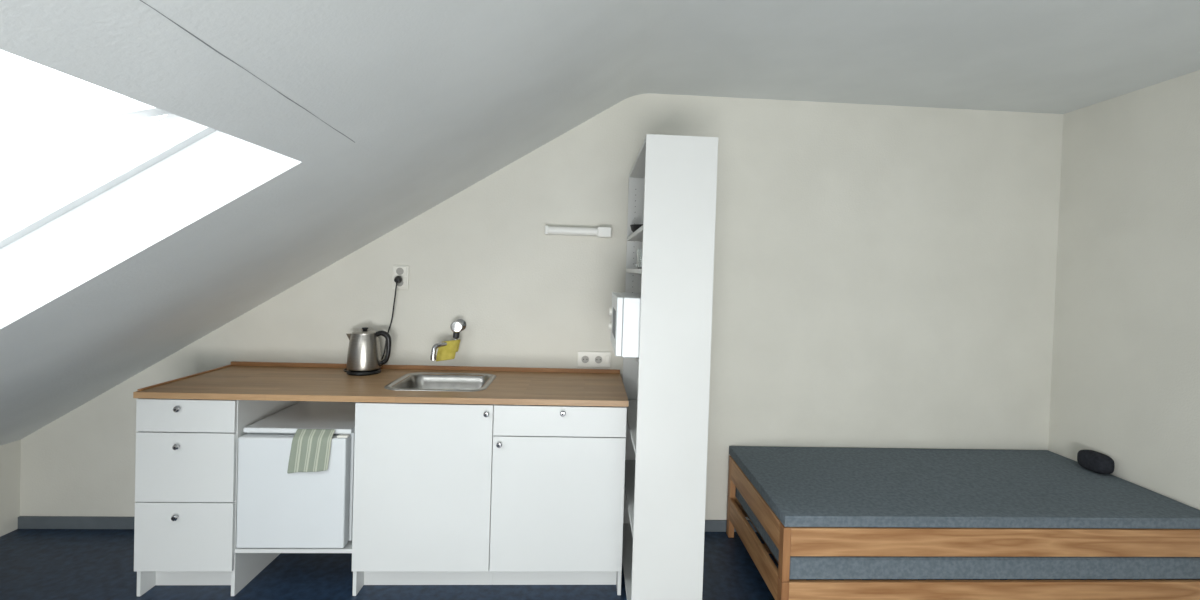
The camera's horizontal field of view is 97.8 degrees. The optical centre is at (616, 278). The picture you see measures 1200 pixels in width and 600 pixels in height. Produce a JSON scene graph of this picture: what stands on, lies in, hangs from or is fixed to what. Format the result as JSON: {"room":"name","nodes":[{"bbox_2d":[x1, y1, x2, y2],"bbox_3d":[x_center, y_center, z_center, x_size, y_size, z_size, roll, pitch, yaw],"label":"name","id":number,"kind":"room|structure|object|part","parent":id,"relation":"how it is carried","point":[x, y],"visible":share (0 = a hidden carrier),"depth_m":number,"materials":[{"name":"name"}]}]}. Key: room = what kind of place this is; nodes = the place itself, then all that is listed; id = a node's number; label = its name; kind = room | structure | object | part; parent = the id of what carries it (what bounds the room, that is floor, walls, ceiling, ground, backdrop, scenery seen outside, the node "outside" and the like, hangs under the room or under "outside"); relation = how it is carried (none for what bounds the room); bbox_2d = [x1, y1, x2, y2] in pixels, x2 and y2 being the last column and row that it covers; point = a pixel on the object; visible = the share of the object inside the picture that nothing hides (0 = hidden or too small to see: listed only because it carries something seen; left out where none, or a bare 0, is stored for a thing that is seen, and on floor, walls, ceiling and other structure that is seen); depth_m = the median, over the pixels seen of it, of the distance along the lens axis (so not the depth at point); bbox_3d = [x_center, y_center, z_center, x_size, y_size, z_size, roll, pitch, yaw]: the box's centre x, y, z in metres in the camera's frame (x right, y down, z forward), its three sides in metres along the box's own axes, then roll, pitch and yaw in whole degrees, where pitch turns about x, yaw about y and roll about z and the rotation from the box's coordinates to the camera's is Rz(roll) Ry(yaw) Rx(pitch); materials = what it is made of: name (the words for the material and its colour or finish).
{"room":"studio apartment","nodes":[
{"label":"studio apartment","id":0,"kind":"room"},
{"bbox_2d":[0,440,20,536],"bbox_3d":[-3.119,1.140,0.505,0.100,0.477,4.800,2,1,-3],"label":"wall","id":1,"kind":"structure","parent":0,"point":[10,453],"depth_m":2.75,"materials":[{"name":"paint"}]},
{"bbox_2d":[0,0,641,445],"bbox_3d":[-1.534,-0.048,0.568,3.323,2.120,4.800,2,1,-3],"label":"ceiling","id":2,"kind":"structure","parent":0,"point":[434,98],"depth_m":1.70,"materials":[{"name":"paint"}]},
{"bbox_2d":[0,49,301,328],"bbox_3d":[-1.465,-0.218,1.017,1.095,0.838,1.175,2,1,-3],"label":"reveal","id":3,"kind":"object","parent":2,"relation":"attached to","point":[166,197],"visible":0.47,"depth_m":1.58,"materials":[{"name":"paint"}]},
{"bbox_2d":[0,97,215,248],"bbox_3d":[-1.541,-0.303,1.011,0.990,0.625,1.129,2,1,-3],"label":"window","id":4,"kind":"structure","parent":3,"relation":"attached to","point":[168,135],"depth_m":1.54,"materials":[{"name":"paint"}]},
{"bbox_3d":[-1.562,-0.445,1.007,0.938,0.253,1.051,2,1,-3],"label":"sash","id":5,"kind":"part","parent":4,"relation":"part of","materials":[{"name":"white"}]},
{"bbox_2d":[140,0,353,141],"bbox_3d":[-0.740,-0.442,0.690,0.004,0.053,1.975,2,1,-6],"label":"trim","id":6,"kind":"structure","parent":2,"relation":"attached to","point":[140,0],"depth_m":1.05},
{"bbox_2d":[20,93,1063,519],"bbox_3d":[-0.287,0.182,2.994,5.765,2.483,0.100,2,1,-3],"label":"wall","id":7,"kind":"structure","parent":0,"point":[884,276],"depth_m":3.00,"materials":[{"name":"paint"}]},
{"bbox_2d":[18,516,134,528],"bbox_3d":[-2.665,1.320,2.831,1.070,0.065,0.012,2,1,-3],"label":"baseboard","id":8,"kind":"structure","parent":7,"relation":"attached to","point":[24,522],"depth_m":2.81,"materials":[{"name":"paint"}]},
{"bbox_2d":[392,265,408,288],"bbox_3d":[-1.190,-0.009,2.882,0.088,0.132,0.018,2,1,-3],"label":"wall socket","id":9,"kind":"object","parent":7,"relation":"attached to","point":[397,270],"visible":0.88,"depth_m":2.88,"materials":[{"name":"plastic"}]},
{"bbox_2d":[430,319,465,359],"bbox_3d":[-0.880,0.321,2.800,0.106,0.197,0.246,2,1,15],"label":"faucet","id":10,"kind":"object","parent":7,"relation":"attached to","point":[459,325],"visible":0.87,"depth_m":2.79,"materials":[{"name":"silver metal"}]},
{"bbox_3d":[-0.906,0.358,2.775,0.029,0.101,0.183,2,1,27],"label":"spout","id":11,"kind":"part","parent":10,"relation":"part of","materials":[{"name":"silver metal"}]},
{"bbox_2d":[436,339,459,361],"bbox_3d":[-0.897,0.379,2.787,0.141,0.107,0.048,1,1,-39],"label":"cloth","id":12,"kind":"object","parent":10,"relation":"hanging from","point":[448,352],"visible":0.98,"depth_m":2.77,"materials":[{"name":"yellow fabric"}]},
{"bbox_3d":[-0.855,0.256,2.808,0.064,0.064,0.046,2,1,-3],"label":"handle","id":13,"kind":"part","parent":10,"relation":"part of","materials":[{"name":"silver metal"}]},
{"bbox_2d":[545,225,611,237],"bbox_3d":[-0.211,-0.262,2.897,0.364,0.056,0.084,2,1,-3],"label":"wall lamp","id":14,"kind":"object","parent":7,"relation":"attached to","point":[600,232],"visible":1,"depth_m":2.86,"materials":[{"name":"white plastic"}]},
{"bbox_2d":[577,351,610,367],"bbox_3d":[-0.125,0.454,2.950,0.190,0.088,0.016,2,1,-3],"label":"wall socket","id":15,"kind":"object","parent":7,"relation":"attached to","point":[584,358],"visible":1,"depth_m":2.95,"materials":[{"name":"plastic"}]},
{"bbox_2d":[705,520,756,531],"bbox_3d":[1.434,1.446,3.056,2.245,0.065,0.012,2,1,-3],"label":"baseboard","id":16,"kind":"structure","parent":7,"relation":"attached to","point":[710,525],"depth_m":3.00,"materials":[{"name":"paint"}]},
{"bbox_2d":[0,529,1112,599],"bbox_3d":[-0.201,1.518,0.671,5.965,0.100,4.800,2,1,-3],"label":"floor","id":17,"kind":"structure","parent":0,"point":[36,564],"depth_m":2.44,"materials":[{"name":"blue carpet"}]},
{"bbox_2d":[134,398,300,595],"bbox_3d":[-1.882,0.946,2.542,0.410,0.872,0.619,2,1,-3],"label":"base cabinet","id":18,"kind":"object","parent":17,"relation":"on","point":[186,457],"visible":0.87,"depth_m":2.26,"materials":[{"name":"white laminate"}]},
{"bbox_3d":[-1.893,1.025,2.247,0.025,0.025,0.026,2,1,-3],"label":"knob","id":19,"kind":"part","parent":18,"relation":"part of","materials":[{"name":"silver metal"}]},
{"bbox_3d":[-1.883,0.719,2.242,0.025,0.025,0.026,2,1,-3],"label":"knob","id":20,"kind":"part","parent":18,"relation":"part of","materials":[{"name":"silver metal"}]},
{"bbox_3d":[-1.878,0.557,2.239,0.025,0.025,0.026,2,1,-3],"label":"knob","id":21,"kind":"part","parent":18,"relation":"part of","materials":[{"name":"silver metal"}]},
{"bbox_3d":[-1.873,1.118,2.272,0.407,0.299,0.018,2,1,-3],"label":"drawer","id":22,"kind":"part","parent":18,"relation":"part of","materials":[{"name":"white laminate"}]},
{"bbox_3d":[-1.863,0.814,2.267,0.407,0.300,0.018,2,1,-3],"label":"drawer","id":23,"kind":"part","parent":18,"relation":"part of","materials":[{"name":"white laminate"}]},
{"bbox_3d":[-1.856,0.591,2.263,0.407,0.140,0.018,2,1,-3],"label":"drawer","id":24,"kind":"part","parent":18,"relation":"part of","materials":[{"name":"white laminate"}]},
{"bbox_2d":[352,402,493,595],"bbox_3d":[-0.874,0.977,2.598,0.600,0.872,0.619,2,1,-3],"label":"base cabinet","id":25,"kind":"object","parent":17,"relation":"on","point":[422,488],"visible":0.76,"depth_m":2.32,"materials":[{"name":"white laminate"}]},
{"bbox_2d":[235,540,351,552],"bbox_3d":[-1.433,1.192,2.586,0.503,0.018,0.570,2,1,-3],"label":"shelf","id":26,"kind":"object","parent":25,"relation":"attached to","point":[348,547],"visible":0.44,"depth_m":2.30,"materials":[{"name":"white laminate"}]},
{"bbox_2d":[236,401,355,547],"bbox_3d":[-1.433,0.920,2.562,0.464,0.525,0.557,2,1,-3],"label":"mini fridge","id":27,"kind":"object","parent":26,"relation":"on","point":[276,508],"visible":0.81,"depth_m":2.29,"materials":[{"name":"white metal"}]},
{"bbox_2d":[287,429,334,473],"bbox_3d":[-1.332,0.753,2.288,0.175,0.179,0.053,2,1,-3],"label":"dish towel","id":28,"kind":"object","parent":27,"relation":"hanging from","point":[310,448],"visible":1,"depth_m":2.27,"materials":[{"name":"green fabric"}]},
{"bbox_2d":[490,404,626,594],"bbox_3d":[-0.277,0.995,2.630,0.595,0.872,0.619,2,1,-3],"label":"base cabinet","id":29,"kind":"object","parent":17,"relation":"on","point":[558,472],"visible":0.91,"depth_m":2.35,"materials":[{"name":"white laminate"}]},
{"bbox_2d":[133,366,628,406],"bbox_3d":[-1.019,0.522,2.599,2.118,0.026,0.621,2,1,-3],"label":"countertop","id":30,"kind":"structure","parent":29,"relation":"on","point":[269,383],"depth_m":2.43,"materials":[{"name":"brown wood"}]},
{"bbox_2d":[343,276,401,375],"bbox_3d":[-1.311,0.239,2.773,0.279,0.515,0.185,2,1,-3],"label":"electric kettle","id":31,"kind":"object","parent":30,"relation":"on","point":[364,358],"visible":1,"depth_m":2.71,"materials":[{"name":"silver metal"}]},
{"bbox_3d":[-1.327,0.282,2.764,0.128,0.017,0.128,2,1,-3],"label":"lid","id":32,"kind":"part","parent":31,"relation":"part of","materials":[{"name":"metal"}]},
{"bbox_3d":[-1.235,0.368,2.765,0.090,0.191,0.028,2,1,0],"label":"handle","id":33,"kind":"part","parent":31,"relation":"part of","materials":[{"name":"black plastic"}]},
{"bbox_2d":[137,361,619,390],"bbox_3d":[-1.021,0.497,2.609,2.119,0.022,0.598,2,1,-3],"label":"backsplash","id":34,"kind":"structure","parent":30,"relation":"on","point":[234,363],"depth_m":2.89,"materials":[{"name":"brown wood"}]},
{"bbox_2d":[384,372,495,403],"bbox_3d":[-0.866,0.586,2.619,0.474,0.156,0.406,2,1,-3],"label":"sink","id":35,"kind":"object","parent":30,"relation":"in","point":[416,381],"visible":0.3,"depth_m":2.78,"materials":[{"name":"metal"}]},
{"bbox_3d":[-0.251,0.638,2.351,0.592,0.135,0.018,2,1,-3],"label":"drawer","id":36,"kind":"part","parent":29,"relation":"part of","materials":[{"name":"white laminate"}]},
{"bbox_2d":[622,134,717,599],"bbox_3d":[0.204,0.438,2.514,0.285,2.020,0.882,2,1,-3],"label":"shelf unit","id":37,"kind":"object","parent":17,"relation":"on","point":[672,188],"visible":0.84,"depth_m":2.07,"materials":[{"name":"white wood"}]},
{"bbox_2d":[609,292,640,358],"bbox_3d":[0.128,0.199,2.332,0.308,0.250,0.468,2,1,-3],"label":"microwave oven","id":38,"kind":"object","parent":37,"relation":"on","point":[624,325],"visible":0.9,"depth_m":2.09,"materials":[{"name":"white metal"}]},
{"bbox_3d":[-0.010,0.184,2.499,0.024,0.236,0.118,2,1,-3],"label":"control panel","id":39,"kind":"part","parent":38,"relation":"part of","materials":[{"name":"white plastic"}]},
{"bbox_3d":[0.002,0.189,2.265,0.024,0.236,0.348,2,1,-3],"label":"door","id":40,"kind":"part","parent":38,"relation":"part of","materials":[{"name":"white ceramic"}]},
{"bbox_3d":[0.181,0.430,2.945,0.285,2.020,0.018,2,1,-3],"label":"panel","id":41,"kind":"part","parent":37,"relation":"part of","materials":[{"name":"white wood"}]},
{"bbox_2d":[630,224,642,232],"bbox_3d":[0.140,-0.257,2.799,0.136,0.058,0.136,2,1,-3],"label":"serving bowl","id":42,"kind":"object","parent":37,"relation":"on","point":[634,227],"visible":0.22,"depth_m":2.75,"materials":[{"name":"ceramic"}]},
{"bbox_2d":[637,249,641,268],"bbox_3d":[0.126,-0.090,2.410,0.068,0.090,0.068,2,1,-3],"label":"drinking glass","id":43,"kind":"object","parent":37,"relation":"on","point":[639,251],"visible":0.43,"depth_m":2.39,"materials":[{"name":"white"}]},
{"bbox_2d":[726,495,1199,599],"bbox_3d":[1.607,1.379,2.620,1.912,0.224,0.838,2,1,-3],"label":"bed","id":44,"kind":"object","parent":17,"relation":"on","point":[795,589],"visible":0.41,"depth_m":2.21,"materials":[{"name":"brown wood"}]},
{"bbox_3d":[0.647,1.343,2.962,0.032,0.224,0.047,2,1,-3],"label":"corner post","id":45,"kind":"part","parent":44,"relation":"part of","materials":[{"name":"brown wood"}]},
{"bbox_3d":[1.587,1.320,3.026,1.851,0.117,0.022,2,1,-3],"label":"rail","id":46,"kind":"part","parent":44,"relation":"part of","materials":[{"name":"brown wood"}]},
{"bbox_3d":[0.690,1.358,2.174,0.032,0.224,0.047,2,1,-3],"label":"corner post","id":47,"kind":"part","parent":44,"relation":"part of","materials":[{"name":"brown wood"}]},
{"bbox_2d":[728,456,1199,581],"bbox_3d":[1.614,1.153,2.616,1.912,0.224,0.838,2,1,-3],"label":"bed","id":48,"kind":"object","parent":44,"relation":"on","point":[790,541],"visible":0.38,"depth_m":2.20,"materials":[{"name":"brown wood"}]},
{"bbox_3d":[0.654,1.117,2.958,0.032,0.224,0.047,2,1,-3],"label":"corner post","id":49,"kind":"part","parent":48,"relation":"part of","materials":[{"name":"brown wood"}]},
{"bbox_3d":[0.697,1.132,2.170,0.032,0.224,0.047,2,1,-3],"label":"corner post","id":50,"kind":"part","parent":48,"relation":"part of","materials":[{"name":"brown wood"}]},
{"bbox_2d":[729,446,1199,528],"bbox_3d":[1.625,1.016,2.626,1.917,0.050,0.858,2,1,-3],"label":"mattress","id":51,"kind":"object","parent":48,"relation":"on","point":[803,486],"visible":0.99,"depth_m":2.46,"materials":[{"name":"fabric"}]},
{"bbox_2d":[1077,450,1114,473],"bbox_3d":[2.536,0.968,2.772,0.090,0.100,0.160,2,1,-3],"label":"cushion","id":52,"kind":"object","parent":51,"relation":"on","point":[1092,460],"visible":1,"depth_m":2.73,"materials":[{"name":"fabric"}]},
{"bbox_3d":[1.638,1.110,2.209,1.851,0.117,0.022,2,1,-3],"label":"rail","id":53,"kind":"part","parent":48,"relation":"part of","materials":[{"name":"brown wood"}]},
{"bbox_2d":[735,488,1199,578],"bbox_3d":[1.612,1.216,2.616,1.843,0.099,0.816,2,1,-3],"label":"mattress","id":54,"kind":"object","parent":44,"relation":"on","point":[801,567],"visible":0.34,"depth_m":2.21,"materials":[{"name":"fabric"}]},
{"bbox_3d":[1.631,1.335,2.213,1.851,0.117,0.022,2,1,-3],"label":"rail","id":55,"kind":"part","parent":44,"relation":"part of","materials":[{"name":"brown wood"}]},
{"bbox_2d":[622,0,1199,113],"bbox_3d":[1.468,-1.014,0.712,2.785,0.200,4.800,2,1,-3],"label":"ceiling","id":56,"kind":"structure","parent":0,"point":[1033,56],"depth_m":2.28,"materials":[{"name":"paint"}]},
{"bbox_2d":[1048,70,1199,509],"bbox_3d":[2.767,0.317,0.808,0.100,2.483,4.800,2,1,-3],"label":"wall","id":57,"kind":"structure","parent":0,"point":[1125,378],"depth_m":2.66,"materials":[{"name":"paint"}]}
]}

